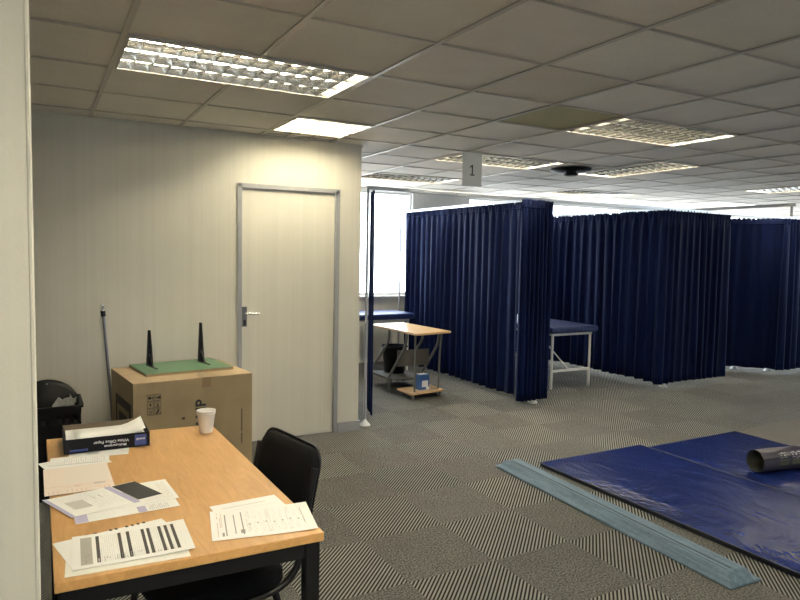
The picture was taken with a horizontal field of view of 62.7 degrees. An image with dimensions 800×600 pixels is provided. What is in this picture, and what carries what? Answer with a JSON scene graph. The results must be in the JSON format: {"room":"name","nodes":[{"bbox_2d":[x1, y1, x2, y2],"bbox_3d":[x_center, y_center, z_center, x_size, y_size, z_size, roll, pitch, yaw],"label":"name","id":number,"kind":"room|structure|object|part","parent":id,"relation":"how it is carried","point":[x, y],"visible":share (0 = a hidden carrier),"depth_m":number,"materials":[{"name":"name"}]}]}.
{"room":"physiotherapy clinic","nodes":[
{"label":"physiotherapy clinic","id":0,"kind":"room"},
{"bbox_2d":[0,0,35,599],"bbox_3d":[-1.272,0.240,0.794,1.447,2.455,0.140,-1,5,-29],"label":"wall","id":1,"kind":"structure","parent":0,"point":[17,534],"depth_m":1.06,"materials":[{"name":"paint"}]},
{"bbox_2d":[23,0,40,599],"bbox_3d":[-0.635,0.227,1.145,0.007,2.455,0.144,-1,5,-29],"label":"trim","id":2,"kind":"structure","parent":1,"relation":"attached to","point":[25,2],"depth_m":1.07,"materials":[{"name":"paint"}]},
{"bbox_2d":[31,110,361,423],"bbox_3d":[-2.081,-0.060,4.789,3.890,2.463,0.120,-1,5,-29],"label":"wall","id":3,"kind":"structure","parent":0,"point":[138,222],"depth_m":4.82,"materials":[{"name":"paint"}]},
{"bbox_2d":[31,111,362,147],"bbox_3d":[-2.025,-1.266,4.649,3.895,0.019,0.008,-1,5,-29],"label":"trim","id":4,"kind":"structure","parent":3,"relation":"attached to","point":[32,112],"depth_m":4.89,"materials":[{"name":"plastic"}]},
{"bbox_2d":[238,183,339,440],"bbox_3d":[-0.904,0.115,5.385,0.866,2.073,0.119,-1,5,-29],"label":"door","id":5,"kind":"structure","parent":3,"relation":"in","point":[289,236],"depth_m":5.39,"materials":[{"name":"grey wood"}]},
{"bbox_3d":[-1.233,0.133,5.213,0.040,0.160,0.008,-1,5,-29],"label":"handle plate","id":6,"kind":"part","parent":5,"relation":"part of","materials":[{"name":"silver metal"}]},
{"bbox_3d":[-1.176,0.106,5.202,0.110,0.020,0.065,-1,5,-29],"label":"lever handle","id":7,"kind":"part","parent":5,"relation":"part of","materials":[{"name":"silver metal"}]},
{"bbox_2d":[337,420,359,432],"bbox_3d":[-0.480,1.093,5.768,0.215,0.085,0.156,-1,5,-29],"label":"baseboard","id":8,"kind":"structure","parent":3,"relation":"attached to","point":[350,425],"depth_m":5.70,"materials":[{"name":"grey"}]},
{"bbox_2d":[29,0,799,215],"bbox_3d":[4.015,-1.215,5.150,14.952,0.014,11.284,-1,5,-29],"label":"ceiling","id":9,"kind":"structure","parent":0,"point":[533,31],"depth_m":3.44,"materials":[{"name":"tile"}]},
{"bbox_2d":[114,33,371,98],"bbox_3d":[-0.793,-1.213,3.348,1.174,0.108,0.574,-1,5,-29],"label":"ceiling light","id":10,"kind":"object","parent":9,"relation":"attached to","point":[137,54],"visible":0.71,"depth_m":3.37,"materials":[{"name":"white metal"}]},
{"bbox_2d":[262,115,372,141],"bbox_3d":[-0.638,-1.322,4.930,0.574,0.108,0.804,-1,5,-29],"label":"ceiling light","id":11,"kind":"object","parent":9,"relation":"attached to","point":[316,127],"visible":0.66,"depth_m":4.89,"materials":[{"name":"white plastic"}]},
{"bbox_2d":[361,172,461,183],"bbox_3d":[0.101,-1.520,7.938,1.174,0.108,0.574,-1,5,-29],"label":"ceiling light","id":12,"kind":"object","parent":9,"relation":"attached to","point":[383,176],"visible":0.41,"depth_m":7.98,"materials":[{"name":"white metal"}]},
{"bbox_2d":[29,0,799,215],"bbox_3d":[4.015,-1.204,5.151,14.984,0.007,11.309,-1,5,-29],"label":"grid","id":13,"kind":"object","parent":9,"relation":"attached to","point":[136,3],"depth_m":3.83,"materials":[{"name":"beige paint"}]},
{"bbox_2d":[462,152,481,186],"bbox_3d":[0.644,-1.163,5.855,0.210,0.297,0.002,-1,5,-29],"label":"sheet","id":14,"kind":"object","parent":9,"relation":"hanging from","point":[472,162],"visible":1,"depth_m":5.85,"materials":[{"name":"white paper"}]},
{"bbox_2d":[434,151,565,169],"bbox_3d":[0.968,-1.393,6.365,1.174,0.108,0.574,-1,5,-29],"label":"ceiling light","id":15,"kind":"object","parent":9,"relation":"attached to","point":[487,159],"visible":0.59,"depth_m":6.42,"materials":[{"name":"white metal"}]},
{"bbox_2d":[551,166,591,176],"bbox_3d":[1.778,-1.325,6.827,0.420,0.070,0.420,-1,5,-29],"label":"ceiling vent","id":16,"kind":"object","parent":9,"relation":"in","point":[570,171],"visible":1,"depth_m":6.73,"materials":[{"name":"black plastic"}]},
{"bbox_2d":[546,188,635,196],"bbox_3d":[2.729,-1.574,9.383,1.174,0.108,0.574,-1,5,-29],"label":"ceiling light","id":17,"kind":"object","parent":9,"relation":"attached to","point":[587,192],"visible":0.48,"depth_m":9.42,"materials":[{"name":"white metal"}]},
{"bbox_2d":[579,161,700,177],"bbox_3d":[2.427,-1.399,6.826,0.574,0.108,1.174,-1,5,-29],"label":"ceiling light","id":18,"kind":"object","parent":9,"relation":"attached to","point":[656,166],"visible":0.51,"depth_m":6.79,"materials":[{"name":"white metal"}]},
{"bbox_2d":[564,116,737,146],"bbox_3d":[1.835,-1.266,4.793,1.174,0.108,0.574,-1,5,-29],"label":"ceiling light","id":19,"kind":"object","parent":9,"relation":"attached to","point":[626,128],"visible":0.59,"depth_m":4.81,"materials":[{"name":"white metal"}]},
{"bbox_2d":[686,201,762,206],"bbox_3d":[5.358,-1.627,10.828,1.174,0.108,0.574,-1,5,-29],"label":"ceiling light","id":20,"kind":"object","parent":9,"relation":"attached to","point":[717,203],"visible":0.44,"depth_m":10.83,"materials":[{"name":"white"}]},
{"bbox_2d":[746,185,799,193],"bbox_3d":[5.055,-1.453,8.271,0.574,0.108,1.174,-1,5,-29],"label":"ceiling light","id":21,"kind":"object","parent":9,"relation":"attached to","point":[785,189],"visible":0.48,"depth_m":8.59,"materials":[{"name":"white metal"}]},
{"bbox_2d":[39,352,799,599],"bbox_3d":[3.969,1.298,5.327,15.160,0.100,11.500,-1,5,-29],"label":"floor","id":22,"kind":"structure","parent":0,"point":[413,503],"depth_m":4.23,"materials":[{"name":"carpet"}]},
{"bbox_2d":[37,394,83,502],"bbox_3d":[-2.219,0.928,4.140,0.400,0.579,0.364,-1,5,-29],"label":"crate","id":23,"kind":"object","parent":22,"relation":"on","point":[46,412],"visible":0.3,"depth_m":3.99,"materials":[{"name":"black plastic"}]},
{"bbox_2d":[37,418,76,493],"bbox_3d":[-2.192,0.986,4.094,0.340,0.449,0.195,-1,5,-29],"label":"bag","id":24,"kind":"object","parent":23,"relation":"in","point":[67,420],"visible":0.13,"depth_m":4.01,"materials":[{"name":"plastic"}]},
{"bbox_2d":[37,379,81,421],"bbox_3d":[-2.265,0.713,4.219,0.400,0.396,0.096,-1,5,-29],"label":"round lid","id":25,"kind":"object","parent":23,"relation":"in","point":[48,390],"visible":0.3,"depth_m":4.23,"materials":[{"name":"black plastic"}]},
{"bbox_2d":[52,394,76,406],"bbox_3d":[-2.123,0.662,4.148,0.127,0.113,0.157,5,6,44],"label":"wrapper","id":26,"kind":"object","parent":23,"relation":"in","point":[68,401],"visible":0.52,"depth_m":4.15,"materials":[{"name":"grey"}]},
{"bbox_2d":[101,305,111,420],"bbox_3d":[-2.069,0.601,4.689,0.143,1.136,0.032,3,4,21],"label":"metal pole","id":27,"kind":"object","parent":22,"relation":"on","point":[103,313],"visible":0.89,"depth_m":4.67,"materials":[{"name":"silver metal"}]},
{"bbox_2d":[111,360,251,462],"bbox_3d":[-1.534,0.844,4.606,0.785,0.706,0.642,-2,5,-35],"label":"cardboard box","id":28,"kind":"object","parent":22,"relation":"on","point":[166,401],"visible":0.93,"depth_m":4.37,"materials":[{"name":"brown cardboard"}]},
{"bbox_2d":[116,393,241,442],"bbox_3d":[-1.522,0.832,4.347,0.872,0.486,0.362,1,4,0],"label":"print","id":29,"kind":"object","parent":28,"relation":"attached to","point":[157,410],"depth_m":4.31,"materials":[{"name":"black"}]},
{"bbox_2d":[129,322,232,376],"bbox_3d":[-1.555,0.332,4.664,0.596,0.305,0.450,-2,5,-36],"label":"shelf board","id":30,"kind":"object","parent":28,"relation":"on","point":[150,368],"visible":1,"depth_m":4.64,"materials":[{"name":"green"}]},
{"bbox_2d":[46,426,323,599],"bbox_3d":[-0.860,0.998,2.358,0.693,0.740,1.373,-1,5,-29],"label":"table","id":31,"kind":"object","parent":22,"relation":"on","point":[205,471],"visible":0.65,"depth_m":1.94,"materials":[{"name":"brown wood"}]},
{"bbox_3d":[-1.454,0.970,2.780,0.042,0.714,0.042,-1,5,-29],"label":"leg","id":32,"kind":"part","parent":31,"relation":"part of","materials":[{"name":"black metal"}]},
{"bbox_3d":[-0.826,1.062,1.645,0.042,0.714,0.042,-1,5,-29],"label":"leg","id":33,"kind":"part","parent":31,"relation":"part of","materials":[{"name":"black metal"}]},
{"bbox_2d":[38,453,111,469],"bbox_3d":[-1.219,0.611,2.467,0.215,0.001,0.150,-3,6,-43],"label":"document","id":34,"kind":"object","parent":31,"relation":"on","point":[45,465],"visible":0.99,"depth_m":2.44,"materials":[{"name":"white paper"}]},
{"bbox_2d":[48,453,108,466],"bbox_3d":[-1.219,0.607,2.503,0.205,0.001,0.100,-1,4,-24],"label":"document","id":35,"kind":"object","parent":34,"relation":"on","point":[104,456],"visible":1,"depth_m":2.50,"materials":[{"name":"white paper"}]},
{"bbox_2d":[43,462,114,496],"bbox_3d":[-1.126,0.622,2.297,0.212,0.001,0.293,-1,5,-29],"label":"pink form","id":36,"kind":"object","parent":31,"relation":"on","point":[65,480],"visible":1,"depth_m":2.29,"materials":[{"name":"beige paper"}]},
{"bbox_2d":[69,448,128,456],"bbox_3d":[-1.188,0.603,2.597,0.215,0.001,0.100,0,4,-20],"label":"document","id":37,"kind":"object","parent":31,"relation":"on","point":[122,450],"visible":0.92,"depth_m":2.60,"materials":[{"name":"white paper"}]},
{"bbox_2d":[62,418,149,454],"bbox_3d":[-1.220,0.561,2.725,0.315,0.063,0.224,-1,5,-28],"label":"box","id":38,"kind":"object","parent":31,"relation":"on","point":[93,444],"visible":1,"depth_m":2.65,"materials":[{"name":"black cardboard"}]},
{"bbox_2d":[65,416,144,439],"bbox_3d":[-1.221,0.549,2.723,0.293,0.079,0.195,-1,5,-28],"label":"paper stack","id":39,"kind":"object","parent":38,"relation":"in","point":[136,425],"visible":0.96,"depth_m":2.72,"materials":[{"name":"white paper"}]},
{"bbox_2d":[94,437,144,446],"bbox_3d":[-1.130,0.573,2.648,0.192,0.032,0.001,-1,5,-28],"label":"print","id":40,"kind":"object","parent":38,"relation":"attached to","point":[121,440],"depth_m":2.64},
{"bbox_3d":[-1.060,0.571,2.686,0.044,0.044,0.001,-1,5,-28],"label":"blue panel","id":41,"kind":"part","parent":38,"relation":"part of","materials":[{"name":"blue cardboard"}]},
{"bbox_2d":[74,499,179,523],"bbox_3d":[-0.873,0.645,2.082,0.297,0.001,0.200,-1,5,-31],"label":"leaflet","id":42,"kind":"object","parent":31,"relation":"on","point":[169,503],"visible":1,"depth_m":2.02,"materials":[{"name":"white paper"}]},
{"bbox_2d":[76,479,178,513],"bbox_3d":[-0.894,0.639,2.144,0.290,0.001,0.200,-2,5,-32],"label":"leaflet","id":43,"kind":"object","parent":42,"relation":"on","point":[162,486],"visible":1,"depth_m":2.18,"materials":[{"name":"white paper"}]},
{"bbox_2d":[42,481,164,517],"bbox_3d":[-0.952,0.637,2.115,0.317,0.003,0.197,-2,5,-41],"label":"leaflet","id":44,"kind":"object","parent":43,"relation":"on","point":[92,501],"visible":1,"depth_m":2.11,"materials":[{"name":"white paper"}]},
{"bbox_2d":[64,549,190,577],"bbox_3d":[-0.731,0.670,1.765,0.297,0.001,0.210,-1,4,-25],"label":"sheet","id":45,"kind":"object","parent":31,"relation":"on","point":[185,553],"visible":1,"depth_m":1.68,"materials":[{"name":"white paper"}]},
{"bbox_2d":[52,518,165,570],"bbox_3d":[-0.766,0.665,1.805,0.307,0.001,0.206,-2,5,-38],"label":"sheet","id":46,"kind":"object","parent":45,"relation":"on","point":[64,548],"visible":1,"depth_m":1.78,"materials":[{"name":"white paper"}]},
{"bbox_2d":[94,522,144,533],"bbox_3d":[-0.816,0.657,1.888,0.164,0.001,0.039,-1,5,-29],"label":"print","id":47,"kind":"object","parent":46,"relation":"on","point":[142,522],"depth_m":1.91},
{"bbox_2d":[72,519,195,570],"bbox_3d":[-0.730,0.663,1.795,0.305,0.004,0.221,-1,5,-29],"label":"sheet","id":48,"kind":"object","parent":46,"relation":"on","point":[106,548],"visible":1,"depth_m":1.78,"materials":[{"name":"white paper"}]},
{"bbox_2d":[80,524,180,565],"bbox_3d":[-0.735,0.663,1.791,0.243,0.002,0.172,-1,5,-27],"label":"print","id":49,"kind":"object","parent":48,"relation":"on","point":[124,545],"depth_m":1.79,"materials":[{"name":"grey paper"}]},
{"bbox_2d":[196,408,215,433],"bbox_3d":[-0.860,0.537,2.917,0.083,0.100,0.083,-1,5,-29],"label":"foam cup","id":50,"kind":"object","parent":31,"relation":"on","point":[206,416],"visible":1,"depth_m":2.89,"materials":[{"name":"white plastic"}]},
{"bbox_2d":[196,408,215,413],"bbox_3d":[-0.860,0.508,2.915,0.083,0.042,0.083,-1,5,-29],"label":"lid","id":51,"kind":"object","parent":50,"relation":"on","point":[202,410],"depth_m":2.93,"materials":[{"name":"white plastic"}]},
{"bbox_2d":[210,495,284,510],"bbox_3d":[-0.455,0.655,2.038,0.215,0.001,0.205,-1,5,-32],"label":"document","id":52,"kind":"object","parent":31,"relation":"on","point":[271,500],"visible":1,"depth_m":2.10,"materials":[{"name":"white paper"}]},
{"bbox_2d":[210,502,317,540],"bbox_3d":[-0.412,0.658,1.966,0.297,0.005,0.210,0,4,-18],"label":"document","id":53,"kind":"object","parent":31,"relation":"on","point":[270,520],"visible":1,"depth_m":1.96,"materials":[{"name":"white paper"}]},
{"bbox_2d":[216,506,307,536],"bbox_3d":[-0.415,0.658,1.965,0.254,0.003,0.170,0,4,-18],"label":"print","id":54,"kind":"object","parent":53,"relation":"on","point":[270,520],"depth_m":1.96,"materials":[{"name":"black"}]},
{"bbox_3d":[-0.267,1.051,1.938,0.042,0.714,0.042,-1,5,-29],"label":"leg","id":55,"kind":"part","parent":31,"relation":"part of","materials":[{"name":"black metal"}]},
{"bbox_2d":[130,427,320,599],"bbox_3d":[-0.628,0.947,2.304,0.599,0.863,0.450,-2,5,-39],"label":"office chair","id":56,"kind":"object","parent":22,"relation":"on","point":[292,463],"visible":0.44,"depth_m":2.27,"materials":[{"name":"black fabric"}]},
{"bbox_3d":[-0.959,1.166,2.322,0.094,0.409,0.025,-2,5,-35],"label":"leg","id":57,"kind":"part","parent":56,"relation":"part of","materials":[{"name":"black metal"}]},
{"bbox_3d":[-0.672,0.920,2.265,0.430,0.065,0.450,-2,5,-39],"label":"seat","id":58,"kind":"part","parent":56,"relation":"part of","materials":[{"name":"black fabric"}]},
{"bbox_3d":[-0.742,0.764,2.460,0.504,0.409,0.025,-2,5,-39],"label":"frame","id":59,"kind":"part","parent":56,"relation":"part of","materials":[{"name":"black metal"}]},
{"bbox_3d":[-0.376,1.181,2.260,0.143,0.412,0.025,-2,5,-37],"label":"leg","id":60,"kind":"part","parent":56,"relation":"part of","materials":[{"name":"black metal"}]},
{"bbox_3d":[-0.485,0.791,2.141,0.504,0.409,0.025,-2,5,-39],"label":"frame","id":61,"kind":"part","parent":56,"relation":"part of","materials":[{"name":"black metal"}]},
{"bbox_3d":[-0.434,0.696,2.423,0.108,0.364,0.400,-2,5,-39],"label":"backrest","id":62,"kind":"part","parent":56,"relation":"part of","materials":[{"name":"black fabric"}]},
{"bbox_2d":[359,309,414,369],"bbox_3d":[-0.716,0.550,8.568,1.740,0.765,0.620,-1,5,-29],"label":"bed","id":63,"kind":"object","parent":22,"relation":"on","point":[392,315],"visible":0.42,"depth_m":8.59,"materials":[{"name":"blue plastic"}]},
{"bbox_3d":[-0.711,0.259,8.547,1.620,0.032,0.520,-1,5,-29],"label":"bed frame","id":64,"kind":"part","parent":63,"relation":"part of","materials":[{"name":"white metal"}]},
{"bbox_3d":[-0.710,0.206,8.543,1.740,0.075,0.620,-1,5,-29],"label":"mattress","id":65,"kind":"part","parent":63,"relation":"part of","materials":[{"name":"blue leather"}]},
{"bbox_2d":[373,322,450,399],"bbox_3d":[0.093,0.668,7.484,0.550,0.712,1.069,-1,5,-29],"label":"computer desk","id":66,"kind":"object","parent":22,"relation":"on","point":[416,356],"visible":0.87,"depth_m":7.33,"materials":[{"name":"brown wood"}]},
{"bbox_2d":[373,370,413,380],"bbox_3d":[-0.040,0.870,7.655,0.410,0.020,0.570,-1,5,-29],"label":"shelf","id":67,"kind":"object","parent":66,"relation":"attached to","point":[406,375],"depth_m":7.55,"materials":[{"name":"grey"}]},
{"bbox_2d":[381,344,407,373],"bbox_3d":[-0.067,0.690,7.746,0.316,0.316,0.316,-1,5,-29],"label":"waste bin","id":68,"kind":"object","parent":66,"relation":"on","point":[390,353],"visible":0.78,"depth_m":7.64,"materials":[{"name":"black plastic"}]},
{"bbox_3d":[0.147,0.644,7.354,0.400,0.180,0.015,-1,5,-29],"label":"panel","id":69,"kind":"part","parent":66,"relation":"part of","materials":[{"name":"grey metal"}]},
{"bbox_3d":[0.160,0.676,7.000,0.020,0.615,0.020,1,4,-6],"label":"leg","id":70,"kind":"part","parent":66,"relation":"part of","materials":[{"name":"grey metal"}]},
{"bbox_2d":[397,384,443,395],"bbox_3d":[0.223,0.982,7.197,0.450,0.020,0.379,-1,5,-29],"label":"shelf","id":71,"kind":"object","parent":66,"relation":"attached to","point":[410,390],"depth_m":7.12,"materials":[{"name":"brown wood"}]},
{"bbox_2d":[416,373,428,389],"bbox_3d":[0.239,0.889,7.186,0.130,0.167,0.102,-2,5,-35],"label":"tissue box","id":72,"kind":"object","parent":66,"relation":"on","point":[422,379],"visible":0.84,"depth_m":7.14,"materials":[{"name":"blue cardboard"}]},
{"bbox_3d":[0.438,0.666,7.210,0.052,0.616,0.022,-1,5,-29],"label":"leg","id":73,"kind":"part","parent":66,"relation":"part of","materials":[{"name":"grey metal"}]},
{"bbox_2d":[517,314,597,389],"bbox_3d":[1.606,0.611,8.519,0.740,0.735,1.850,-1,5,-29],"label":"bed","id":74,"kind":"object","parent":22,"relation":"on","point":[557,327],"visible":0.43,"depth_m":7.76,"materials":[{"name":"blue leather"}]},
{"bbox_3d":[1.761,0.730,7.631,0.030,0.628,0.031,-1,5,-29],"label":"leg","id":75,"kind":"part","parent":74,"relation":"part of","materials":[{"name":"white metal"}]},
{"bbox_3d":[1.612,0.282,8.496,0.740,0.075,1.850,-1,5,-29],"label":"mattress","id":76,"kind":"part","parent":74,"relation":"part of","materials":[{"name":"blue leather"}]},
{"bbox_3d":[1.611,0.335,8.500,0.620,0.032,1.750,-1,5,-29],"label":"bed frame","id":77,"kind":"part","parent":74,"relation":"part of","materials":[{"name":"white metal"}]},
{"bbox_3d":[2.276,0.720,7.914,0.030,0.628,0.031,-1,5,-29],"label":"leg","id":78,"kind":"part","parent":74,"relation":"part of","materials":[{"name":"white metal"}]},
{"bbox_2d":[360,186,799,425],"bbox_3d":[2.781,-0.119,9.160,8.697,2.143,2.941,-1,5,-29],"label":"divider","id":79,"kind":"object","parent":22,"relation":"on","point":[509,199],"visible":0.52,"depth_m":6.94,"materials":[{"name":"silver metal"}]},
{"bbox_3d":[-0.299,0.054,5.850,0.024,2.062,0.025,-1,5,-29],"label":"post","id":80,"kind":"part","parent":79,"relation":"part of","materials":[{"name":"grey metal"}]},
{"bbox_2d":[367,190,374,414],"bbox_3d":[-0.272,0.016,6.168,0.033,2.073,0.412,0,4,-9],"label":"curtain","id":81,"kind":"object","parent":79,"relation":"hanging from","point":[372,196],"visible":0.99,"depth_m":6.10,"materials":[{"name":"blue fabric"}]},
{"bbox_3d":[-0.007,-0.180,9.243,0.024,2.062,0.025,-1,5,-29],"label":"post","id":82,"kind":"part","parent":79,"relation":"part of","materials":[{"name":"grey metal"}]},
{"bbox_3d":[0.679,-1.129,7.962,0.024,0.030,2.785,-1,5,-29],"label":"rail","id":83,"kind":"part","parent":79,"relation":"part of","materials":[{"name":"silver metal"}]},
{"bbox_2d":[404,202,521,395],"bbox_3d":[0.660,-0.095,8.034,0.103,2.078,2.496,-1,5,-29],"label":"curtain","id":84,"kind":"object","parent":79,"relation":"hanging from","point":[462,264],"visible":0.92,"depth_m":7.77,"materials":[{"name":"blue fabric"}]},
{"bbox_2d":[515,199,553,401],"bbox_3d":[1.394,0.008,6.806,0.407,2.080,0.110,-1,5,-29],"label":"curtain","id":85,"kind":"object","parent":79,"relation":"hanging from","point":[537,220],"visible":1,"depth_m":6.78,"materials":[{"name":"blue fabric"}]},
{"bbox_3d":[3.490,-1.073,7.905,8.630,0.036,0.028,-1,5,-29],"label":"rail","id":86,"kind":"part","parent":79,"relation":"part of","materials":[{"name":"silver metal"}]},
{"bbox_2d":[516,210,662,382],"bbox_3d":[2.455,-0.130,8.990,0.101,2.078,2.754,-1,5,-28],"label":"curtain","id":87,"kind":"object","parent":79,"relation":"hanging from","point":[605,267],"visible":0.7,"depth_m":8.52,"materials":[{"name":"blue fabric"}]},
{"bbox_3d":[2.475,-1.166,8.949,0.024,0.030,2.785,-1,5,-29],"label":"rail","id":88,"kind":"part","parent":79,"relation":"part of","materials":[{"name":"silver metal"}]},
{"bbox_2d":[653,209,730,384],"bbox_3d":[3.594,-0.042,8.039,1.294,2.079,0.091,-1,5,-29],"label":"curtain","id":89,"kind":"object","parent":79,"relation":"hanging from","point":[692,305],"visible":1,"depth_m":8.02,"materials":[{"name":"blue fabric"}]},
{"bbox_2d":[695,203,795,216],"bbox_3d":[4.636,-1.317,10.098,0.030,0.181,2.840,-1,5,-29],"label":"rail","id":90,"kind":"object","parent":79,"relation":"attached to","point":[791,205],"visible":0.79,"depth_m":9.32,"materials":[{"name":"grey metal"}]},
{"bbox_2d":[726,218,783,369],"bbox_3d":[4.462,-0.112,9.270,1.605,2.077,0.076,3,4,24],"label":"curtain","id":91,"kind":"object","parent":79,"relation":"hanging from","point":[756,245],"visible":0.44,"depth_m":9.08,"materials":[{"name":"blue fabric"}]},
{"bbox_2d":[775,218,799,370],"bbox_3d":[5.926,-0.088,9.323,1.843,2.077,0.097,-1,5,-30],"label":"curtain","id":92,"kind":"object","parent":79,"relation":"hanging from","point":[788,325],"visible":1,"depth_m":8.96,"materials":[{"name":"blue fabric"}]},
{"bbox_2d":[495,458,761,589],"bbox_3d":[1.223,1.261,3.999,0.224,0.059,1.950,-1,4,-26],"label":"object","id":93,"kind":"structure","parent":22,"relation":"on","point":[717,568],"depth_m":3.66,"materials":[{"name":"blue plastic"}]},
{"bbox_2d":[539,444,799,578],"bbox_3d":[1.977,1.269,4.234,1.068,0.038,2.003,-1,5,-29],"label":"exercise mat","id":94,"kind":"object","parent":22,"relation":"on","point":[759,522],"visible":1,"depth_m":4.18,"materials":[{"name":"blue plastic"}]},
{"bbox_2d":[648,431,799,495],"bbox_3d":[2.971,1.254,4.707,1.114,0.038,1.993,-1,5,-29],"label":"exercise mat","id":95,"kind":"object","parent":22,"relation":"on","point":[727,452],"visible":0.77,"depth_m":5.11,"materials":[{"name":"blue plastic"}]},
{"bbox_2d":[746,445,799,471],"bbox_3d":[3.015,1.145,4.839,1.013,0.160,0.162,0,4,-18],"label":"roll","id":96,"kind":"object","parent":95,"relation":"on","point":[787,457],"visible":1,"depth_m":4.70,"materials":[{"name":"black"}]},
{"bbox_2d":[779,451,799,465],"bbox_3d":[2.920,1.129,4.738,0.490,0.085,0.031,0,4,-18],"label":"print","id":97,"kind":"object","parent":96,"relation":"attached to","point":[786,458],"depth_m":4.69,"materials":[{"name":"grey"}]},
{"bbox_2d":[739,419,799,445],"bbox_3d":[4.097,1.242,5.382,1.480,0.008,2.080,-1,5,-29],"label":"floor mat","id":98,"kind":"object","parent":22,"relation":"on","point":[787,432],"visible":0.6,"depth_m":5.91,"materials":[{"name":"grey carpet"}]},
{"bbox_2d":[359,187,776,362],"bbox_3d":[2.888,-0.513,11.139,11.190,2.655,0.150,-1,5,-29],"label":"windows","id":99,"kind":"structure","parent":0,"point":[419,201],"depth_m":9.48,"materials":[{"name":"glass"}]},
{"bbox_2d":[360,191,411,297],"bbox_3d":[-0.708,-0.774,9.055,2.068,1.481,0.170,-1,5,-29],"label":"window","id":100,"kind":"structure","parent":99,"relation":"attached to","point":[376,294],"depth_m":9.39,"materials":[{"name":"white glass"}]},
{"bbox_3d":[-0.700,-0.043,9.066,2.068,0.022,0.080,-1,5,-29],"label":"sill","id":101,"kind":"part","parent":100,"relation":"part of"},
{"bbox_2d":[470,198,503,201],"bbox_3d":[1.522,-0.819,10.281,1.158,1.481,0.170,-1,5,-29],"label":"window","id":102,"kind":"structure","parent":99,"relation":"attached to","point":[470,198],"depth_m":10.14,"materials":[{"name":"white glass"}]},
{"bbox_2d":[554,204,622,213],"bbox_3d":[3.143,-0.852,11.172,1.858,1.481,0.170,-1,5,-29],"label":"window","id":103,"kind":"structure","parent":99,"relation":"attached to","point":[554,204],"depth_m":11.19,"materials":[{"name":"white glass"}]},
{"bbox_2d":[731,216,764,218],"bbox_3d":[6.800,-0.927,13.183,1.808,1.481,0.170,-1,5,-29],"label":"window","id":104,"kind":"structure","parent":99,"relation":"attached to","point":[731,216],"depth_m":13.27,"materials":[{"name":"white glass"}]}
]}

